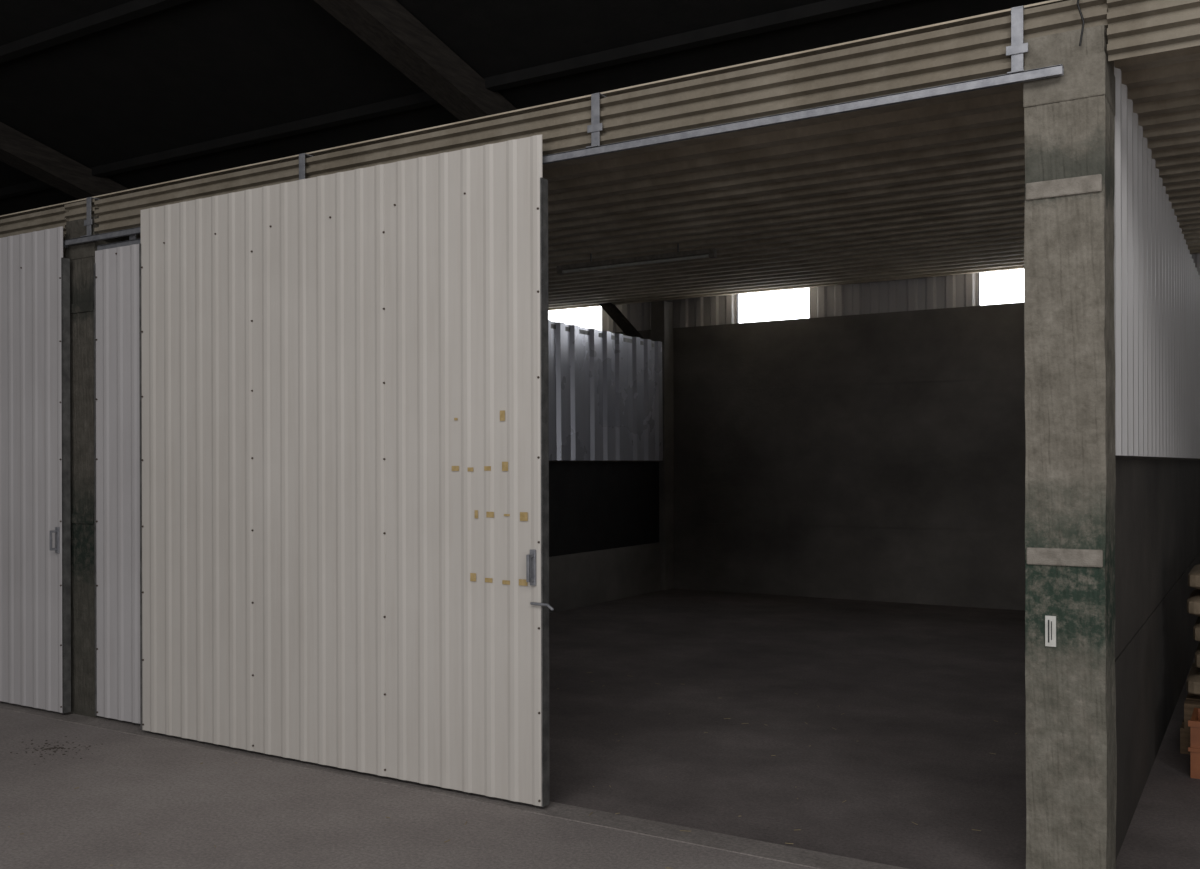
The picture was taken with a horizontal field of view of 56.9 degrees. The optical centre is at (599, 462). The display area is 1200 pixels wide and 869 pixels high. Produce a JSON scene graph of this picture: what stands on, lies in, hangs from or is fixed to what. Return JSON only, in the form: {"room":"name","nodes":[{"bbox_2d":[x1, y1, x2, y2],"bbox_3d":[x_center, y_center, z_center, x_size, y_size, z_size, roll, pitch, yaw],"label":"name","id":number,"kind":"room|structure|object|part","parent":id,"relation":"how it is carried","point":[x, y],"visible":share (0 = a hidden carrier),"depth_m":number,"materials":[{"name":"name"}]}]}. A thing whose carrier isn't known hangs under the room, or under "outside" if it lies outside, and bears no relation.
{"room":"warehouse interior","nodes":[
{"label":"warehouse interior","id":0,"kind":"room"},
{"bbox_2d":[0,709,815,868],"bbox_3d":[-4.679,1.762,-0.495,24.500,0.200,14.300,0,0,31],"label":"floor","id":1,"kind":"structure","parent":0,"point":[256,813],"depth_m":5.13,"materials":[{"name":"concrete"}]},
{"bbox_2d":[10,736,89,764],"bbox_3d":[-3.157,1.656,6.447,0.641,0.006,0.692,0,0,-30],"label":"dirt","id":2,"kind":"object","parent":1,"relation":"on","point":[65,736],"visible":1,"depth_m":6.42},
{"bbox_2d":[0,701,907,868],"bbox_3d":[-0.929,1.750,5.698,24.500,0.204,0.180,0,0,31],"label":"threshold","id":3,"kind":"object","parent":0,"point":[772,851],"depth_m":5.20,"materials":[{"name":"concrete"}]},
{"bbox_2d":[0,0,1048,215],"bbox_3d":[-2.454,-4.105,3.204,24.900,3.062,23.350,0,0,31],"label":"ceiling","id":4,"kind":"structure","parent":0,"point":[191,72],"depth_m":10.79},
{"bbox_2d":[0,0,909,338],"bbox_3d":[-2.450,-3.418,3.209,24.500,4.031,22.952,0,0,31],"label":"rafters","id":5,"kind":"object","parent":4,"relation":"attached to","point":[386,26],"visible":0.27,"depth_m":10.38,"materials":[{"name":"grey metal"}]},
{"bbox_2d":[0,0,1199,310],"bbox_3d":[1.297,-1.951,9.389,24.500,0.531,8.410,0,0,31],"label":"ceiling","id":6,"kind":"structure","parent":0,"point":[931,187],"depth_m":7.48,"materials":[{"name":"beige metal"}]},
{"bbox_2d":[557,243,716,273],"bbox_3d":[0.299,-1.833,9.864,1.600,0.155,0.070,0,0,31],"label":"lamp","id":7,"kind":"object","parent":6,"relation":"attached to","point":[709,252],"visible":1,"depth_m":9.81,"materials":[{"name":"metal"}]},
{"bbox_2d":[549,462,660,613],"bbox_3d":[-1.317,0.823,10.987,0.120,1.660,7.910,0,0,31],"label":"wall","id":8,"kind":"structure","parent":0,"point":[594,506],"depth_m":13.11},
{"bbox_2d":[103,588,1199,868],"bbox_3d":[1.312,1.747,9.397,24.500,0.200,8.470,0,0,31],"label":"floor","id":9,"kind":"structure","parent":0,"point":[920,690],"depth_m":6.91,"materials":[{"name":"concrete"}]},
{"bbox_2d":[66,216,128,717],"bbox_3d":[-3.331,0.029,7.395,0.307,3.260,0.307,0,0,31],"label":"concrete pillar","id":10,"kind":"structure","parent":9,"relation":"on","point":[81,270],"depth_m":7.26,"materials":[{"name":"concrete"}]},
{"bbox_2d":[0,207,68,240],"bbox_3d":[-6.135,-1.585,8.930,6.060,0.242,0.037,0,0,31],"label":"sheet","id":11,"kind":"object","parent":10,"relation":"attached to","point":[52,218],"visible":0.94,"depth_m":7.54,"materials":[{"name":"beige metal"}]},
{"bbox_2d":[64,199,98,220],"bbox_3d":[-3.407,-1.660,7.277,0.320,0.107,0.038,0,0,31],"label":"sheet","id":12,"kind":"object","parent":10,"relation":"on","point":[78,210],"visible":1,"depth_m":7.29,"materials":[{"name":"beige metal"}]},
{"bbox_2d":[70,301,93,313],"bbox_3d":[-3.410,-1.019,7.271,0.287,0.065,0.032,0,0,31],"label":"band","id":13,"kind":"object","parent":10,"relation":"attached to","point":[82,307],"visible":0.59,"depth_m":7.24,"materials":[{"name":"concrete"}]},
{"bbox_2d":[71,514,93,523],"bbox_3d":[-3.407,0.366,7.271,0.287,0.065,0.032,0,0,31],"label":"band","id":14,"kind":"object","parent":10,"relation":"attached to","point":[75,518],"visible":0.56,"depth_m":7.24,"materials":[{"name":"metal"}]},
{"bbox_2d":[66,232,128,259],"bbox_3d":[-3.334,-1.421,7.397,0.308,0.160,0.316,0,0,31],"label":"block","id":15,"kind":"object","parent":10,"relation":"attached to","point":[84,250],"visible":0.36,"depth_m":7.26,"materials":[{"name":"concrete"}]},
{"bbox_2d":[94,15,1010,233],"bbox_3d":[-0.828,-1.599,5.715,5.710,0.242,0.037,0,0,31],"label":"sheet","id":16,"kind":"object","parent":10,"relation":"attached to","point":[977,50],"visible":0.7,"depth_m":4.95,"materials":[{"name":"beige metal"}]},
{"bbox_2d":[65,6,1063,250],"bbox_3d":[-0.869,-1.556,5.718,6.095,0.346,0.114,0,0,31],"label":"sliding door rail","id":17,"kind":"object","parent":16,"relation":"attached to","point":[1017,49],"depth_m":4.67,"materials":[{"name":"metal"}]},
{"bbox_3d":[-1.968,-1.396,6.409,3.000,0.032,0.030,0,0,31],"label":"sliding door rail","id":18,"kind":"part","parent":17,"relation":"part of","materials":[{"name":"grey metal"}]},
{"bbox_2d":[129,234,135,239],"bbox_3d":[-2.954,-1.342,7.000,0.060,0.200,0.008,0,0,31],"label":"hanger","id":19,"kind":"object","parent":17,"relation":"hanging from","point":[131,237],"visible":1,"depth_m":7.00,"materials":[{"name":"metal"}]},
{"bbox_3d":[-1.987,0.165,6.418,2.950,2.920,0.045,0,0,31],"label":"frame","id":20,"kind":"object","parent":19,"relation":"hanging from","visible":0},
{"bbox_2d":[94,263,95,715],"bbox_3d":[-1.991,0.168,6.414,2.956,2.925,0.056,0,0,31],"label":"trim","id":21,"kind":"structure","parent":20,"relation":"attached to","point":[94,263],"depth_m":7.15,"materials":[{"name":"metal"}]},
{"bbox_2d":[95,244,139,723],"bbox_3d":[-2.842,0.130,6.904,0.985,3.005,0.006,0,0,31],"label":"sheet","id":22,"kind":"object","parent":20,"relation":"attached to","point":[117,383],"visible":0.45,"depth_m":7.04,"materials":[{"name":"grey metal"}]},
{"bbox_2d":[651,301,673,589],"bbox_3d":[0.819,-0.227,14.480,0.200,3.750,0.260,0,0,31],"label":"concrete pillar","id":23,"kind":"structure","parent":9,"relation":"on","point":[661,311],"depth_m":14.38,"materials":[{"name":"grey concrete"}]},
{"bbox_2d":[551,324,653,346],"bbox_3d":[-1.275,-0.787,10.977,0.050,1.480,7.860,0,0,31],"label":"rails","id":24,"kind":"object","parent":23,"relation":"attached to","point":[553,326],"visible":0.18,"depth_m":13.03,"materials":[{"name":"metal"}]},
{"bbox_2d":[548,320,584,459],"bbox_3d":[-0.419,-0.794,12.300,0.052,1.530,1.010,0,0,31],"label":"sheet","id":25,"kind":"object","parent":24,"relation":"attached to","point":[565,348],"visible":0.8,"depth_m":12.41,"materials":[{"name":"grey metal"}]},
{"bbox_2d":[584,328,627,459],"bbox_3d":[0.099,-0.795,13.155,0.048,1.530,1.010,0,0,31],"label":"sheet","id":26,"kind":"object","parent":24,"relation":"attached to","point":[605,358],"visible":1,"depth_m":13.09,"materials":[{"name":"grey metal"}]},
{"bbox_2d":[627,336,662,460],"bbox_3d":[0.618,-0.797,14.010,0.050,1.530,1.010,0,0,31],"label":"sheet","id":27,"kind":"object","parent":24,"relation":"attached to","point":[644,362],"visible":1,"depth_m":13.94,"materials":[{"name":"grey metal"}]},
{"bbox_2d":[1024,25,1116,868],"bbox_3d":[1.818,0.015,4.277,0.287,3.260,0.307,0,0,31],"label":"concrete pillar","id":28,"kind":"structure","parent":9,"relation":"on","point":[1070,468],"depth_m":4.15,"materials":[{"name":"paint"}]},
{"bbox_2d":[1045,615,1055,646],"bbox_3d":[1.697,0.633,4.168,0.038,0.115,0.006,0,0,31],"label":"label","id":29,"kind":"object","parent":28,"relation":"attached to","point":[1052,643],"visible":1,"depth_m":4.17,"materials":[{"name":"paper"}]},
{"bbox_2d":[1048,620,1051,641],"bbox_3d":[1.693,0.633,4.165,0.014,0.085,0.003,0,0,31],"label":"label text","id":30,"kind":"object","parent":29,"relation":"attached to","point":[1048,620],"depth_m":4.17},
{"bbox_2d":[1025,174,1101,200],"bbox_3d":[1.739,-1.032,4.152,0.267,0.065,0.032,0,0,31],"label":"band","id":31,"kind":"object","parent":28,"relation":"attached to","point":[1090,183],"visible":1,"depth_m":4.14,"materials":[{"name":"grey concrete"}]},
{"bbox_2d":[1026,547,1102,567],"bbox_3d":[1.742,0.353,4.152,0.267,0.065,0.032,0,0,31],"label":"band","id":32,"kind":"object","parent":28,"relation":"attached to","point":[1034,556],"visible":1,"depth_m":4.14,"materials":[{"name":"grey concrete"}]},
{"bbox_2d":[1023,0,1107,40],"bbox_3d":[1.742,-1.673,4.159,0.300,0.107,0.038,0,0,31],"label":"sheet","id":33,"kind":"object","parent":28,"relation":"on","point":[1064,16],"visible":0.82,"depth_m":4.16,"materials":[{"name":"beige metal"}]},
{"bbox_2d":[1023,52,1114,115],"bbox_3d":[1.816,-1.435,4.278,0.288,0.160,0.316,0,0,31],"label":"block","id":34,"kind":"object","parent":28,"relation":"attached to","point":[1090,75],"visible":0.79,"depth_m":4.14,"materials":[{"name":"paint"}]},
{"bbox_2d":[1077,0,1084,45],"bbox_3d":[1.778,-1.649,4.091,0.028,0.212,0.023,0,0,31],"label":"loose wire","id":35,"kind":"object","parent":28,"relation":"hanging from","point":[1078,6],"visible":1,"depth_m":4.08,"materials":[{"name":"black plastic"}]},
{"bbox_2d":[1107,0,1199,61],"bbox_3d":[4.356,-1.612,2.576,5.810,0.242,0.037,0,0,31],"label":"sheet","id":36,"kind":"object","parent":28,"relation":"attached to","point":[1136,28],"visible":1,"depth_m":4.00,"materials":[{"name":"beige metal"}]},
{"bbox_2d":[1180,693,1199,753],"bbox_3d":[4.003,1.498,6.276,1.220,0.284,0.780,0,0,31],"label":"pallet stack","id":37,"kind":"object","parent":9,"relation":"on","point":[1192,701],"visible":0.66,"depth_m":6.25,"materials":[{"name":"brown wood"}]},
{"bbox_2d":[1186,564,1199,695],"bbox_3d":[4.014,0.965,6.257,1.207,0.772,0.740,0,0,31],"label":"sacks","id":38,"kind":"object","parent":37,"relation":"on","point":[1193,602],"visible":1,"depth_m":6.25,"materials":[{"name":"fabric"}]},
{"bbox_2d":[1188,708,1199,778],"bbox_3d":[3.402,1.491,5.775,0.570,0.300,0.360,0,0,31],"label":"plastic crate","id":39,"kind":"object","parent":9,"relation":"on","point":[1194,723],"visible":1,"depth_m":5.76,"materials":[{"name":"orange plastic"}]},
{"bbox_2d":[549,302,1199,610],"bbox_3d":[3.551,-0.484,13.105,24.500,4.250,0.200,0,0,31],"label":"wall","id":40,"kind":"structure","parent":0,"point":[875,456],"depth_m":13.28,"materials":[{"name":"concrete"}]},
{"bbox_2d":[737,288,809,322],"bbox_3d":[2.187,-1.996,13.929,0.980,0.440,0.060,0,0,31],"label":"frame","id":41,"kind":"object","parent":40,"relation":"attached to","point":[809,288],"visible":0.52,"depth_m":14.15,"materials":[{"name":"metal"}]},
{"bbox_2d":[739,288,808,322],"bbox_3d":[2.190,-1.997,13.933,0.956,0.418,0.010,0,0,31],"label":"pane","id":42,"kind":"object","parent":40,"relation":"attached to","point":[791,303],"visible":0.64,"depth_m":13.93,"materials":[{"name":"white glass"}]},
{"bbox_2d":[602,253,1199,332],"bbox_3d":[3.545,-1.999,13.101,24.500,0.440,0.131,0,0,31],"label":"cladding","id":43,"kind":"object","parent":40,"relation":"attached to","point":[961,290],"visible":0.2,"depth_m":13.36,"materials":[{"name":"grey metal"}]},
{"bbox_2d":[978,273,1022,305],"bbox_3d":[4.745,-2.002,12.380,0.980,0.440,0.060,0,0,31],"label":"frame","id":44,"kind":"object","parent":40,"relation":"attached to","point":[978,273],"visible":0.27,"depth_m":12.60,"materials":[{"name":"metal"}]},
{"bbox_2d":[980,269,1023,304],"bbox_3d":[4.747,-2.003,12.384,0.956,0.418,0.010,0,0,31],"label":"pane","id":45,"kind":"object","parent":40,"relation":"attached to","point":[1006,286],"visible":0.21,"depth_m":12.50,"materials":[{"name":"white glass"}]},
{"bbox_2d":[1115,459,1199,858],"bbox_3d":[4.069,0.809,7.883,0.110,1.660,8.180,0,0,31],"label":"wall","id":46,"kind":"structure","parent":0,"point":[1157,502],"depth_m":5.83,"materials":[{"name":"concrete"}]},
{"bbox_3d":[-0.370,-1.989,15.478,0.980,0.440,0.060,0,0,31],"label":"frame","id":47,"kind":"object","parent":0,"visible":0},
{"bbox_2d":[548,306,601,330],"bbox_3d":[-0.368,-1.990,15.482,0.956,0.418,0.010,0,0,31],"label":"pane","id":48,"kind":"object","parent":47,"relation":"attached to","point":[587,317],"visible":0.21,"depth_m":15.42,"materials":[{"name":"white glass"}]},
{"bbox_3d":[-2.499,-1.368,6.613,0.060,0.150,0.008,0,0,31],"label":"hanger","id":49,"kind":"object","parent":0,"visible":0},
{"bbox_3d":[-1.525,0.139,6.028,2.965,2.970,0.045,0,0,31],"label":"frame","id":50,"kind":"object","parent":49,"relation":"hanging from","visible":0},
{"bbox_2d":[141,189,253,750],"bbox_3d":[-2.385,0.041,6.515,0.990,3.180,0.006,0,0,31],"label":"sheet","id":51,"kind":"object","parent":50,"relation":"attached to","point":[197,296],"visible":1,"depth_m":6.50,"materials":[{"name":"grey metal"}]},
{"bbox_2d":[252,164,385,775],"bbox_3d":[-1.540,0.039,6.002,0.990,3.180,0.006,0,0,31],"label":"sheet","id":52,"kind":"object","parent":50,"relation":"attached to","point":[318,280],"visible":1,"depth_m":5.97,"materials":[{"name":"grey metal"}]},
{"bbox_2d":[141,192,540,801],"bbox_3d":[-1.543,0.137,5.999,2.936,2.944,0.006,0,0,31],"label":"screws","id":53,"kind":"object","parent":50,"relation":"attached to","point":[538,457],"visible":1,"depth_m":5.74,"materials":[{"name":"grey metal"}]},
{"bbox_2d":[139,177,549,806],"bbox_3d":[-1.529,0.141,6.024,2.971,2.975,0.056,0,0,31],"label":"trim","id":54,"kind":"structure","parent":50,"relation":"attached to","point":[544,361],"depth_m":5.25,"materials":[{"name":"metal"}]},
{"bbox_2d":[384,135,543,805],"bbox_3d":[-0.709,0.037,5.466,0.990,3.180,0.066,0,0,31],"label":"sheet","id":55,"kind":"object","parent":50,"relation":"attached to","point":[462,272],"depth_m":5.47,"materials":[{"name":"grey metal"}]},
{"bbox_2d":[452,410,527,585],"bbox_3d":[-0.542,0.166,5.393,0.460,0.840,0.001,0,0,31],"label":"scraps","id":56,"kind":"object","parent":55,"relation":"attached to","point":[523,515],"visible":0.98,"depth_m":5.35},
{"bbox_3d":[-0.330,0.496,5.232,0.032,0.170,0.058,0,0,31],"label":"handle","id":57,"kind":"part","parent":55,"relation":"part of","materials":[{"name":"grey metal"}]},
{"bbox_2d":[530,602,553,610],"bbox_3d":[-0.273,0.675,5.209,0.134,0.032,0.016,0,0,36],"label":"latch bolt","id":58,"kind":"object","parent":55,"relation":"attached to","point":[531,603],"visible":1,"depth_m":5.20,"materials":[{"name":"metal"}]},
{"bbox_3d":[-5.725,-1.360,8.602,0.060,0.150,0.008,0,0,31],"label":"hanger","id":59,"kind":"object","parent":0,"visible":0},
{"bbox_3d":[-4.756,0.147,8.019,2.955,2.970,0.045,0,0,31],"label":"frame","id":60,"kind":"object","parent":59,"relation":"hanging from","visible":0},
{"bbox_2d":[0,226,63,712],"bbox_3d":[-3.943,0.045,7.459,0.987,3.180,0.066,0,0,31],"label":"sheet","id":61,"kind":"object","parent":60,"relation":"attached to","point":[30,296],"depth_m":7.42,"materials":[{"name":"grey metal"}]},
{"bbox_3d":[-3.565,0.504,7.227,0.032,0.170,0.058,0,0,31],"label":"handle","id":62,"kind":"part","parent":61,"relation":"part of","materials":[{"name":"grey metal"}]},
{"bbox_2d":[61,258,70,712],"bbox_3d":[-4.760,0.150,8.015,2.961,2.975,0.056,0,0,31],"label":"trim","id":63,"kind":"structure","parent":60,"relation":"attached to","point":[65,262],"depth_m":7.25,"materials":[{"name":"metal"}]},
{"bbox_3d":[4.103,-0.801,7.849,0.050,1.480,8.120,0,0,31],"label":"rails","id":64,"kind":"object","parent":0,"visible":0},
{"bbox_2d":[1114,66,1199,458],"bbox_3d":[4.114,-0.806,7.795,0.018,1.540,8.200,0,0,31],"label":"sheet","id":65,"kind":"object","parent":64,"relation":"attached to","point":[1157,281],"visible":0.99,"depth_m":5.54,"materials":[{"name":"white metal"}]}
]}

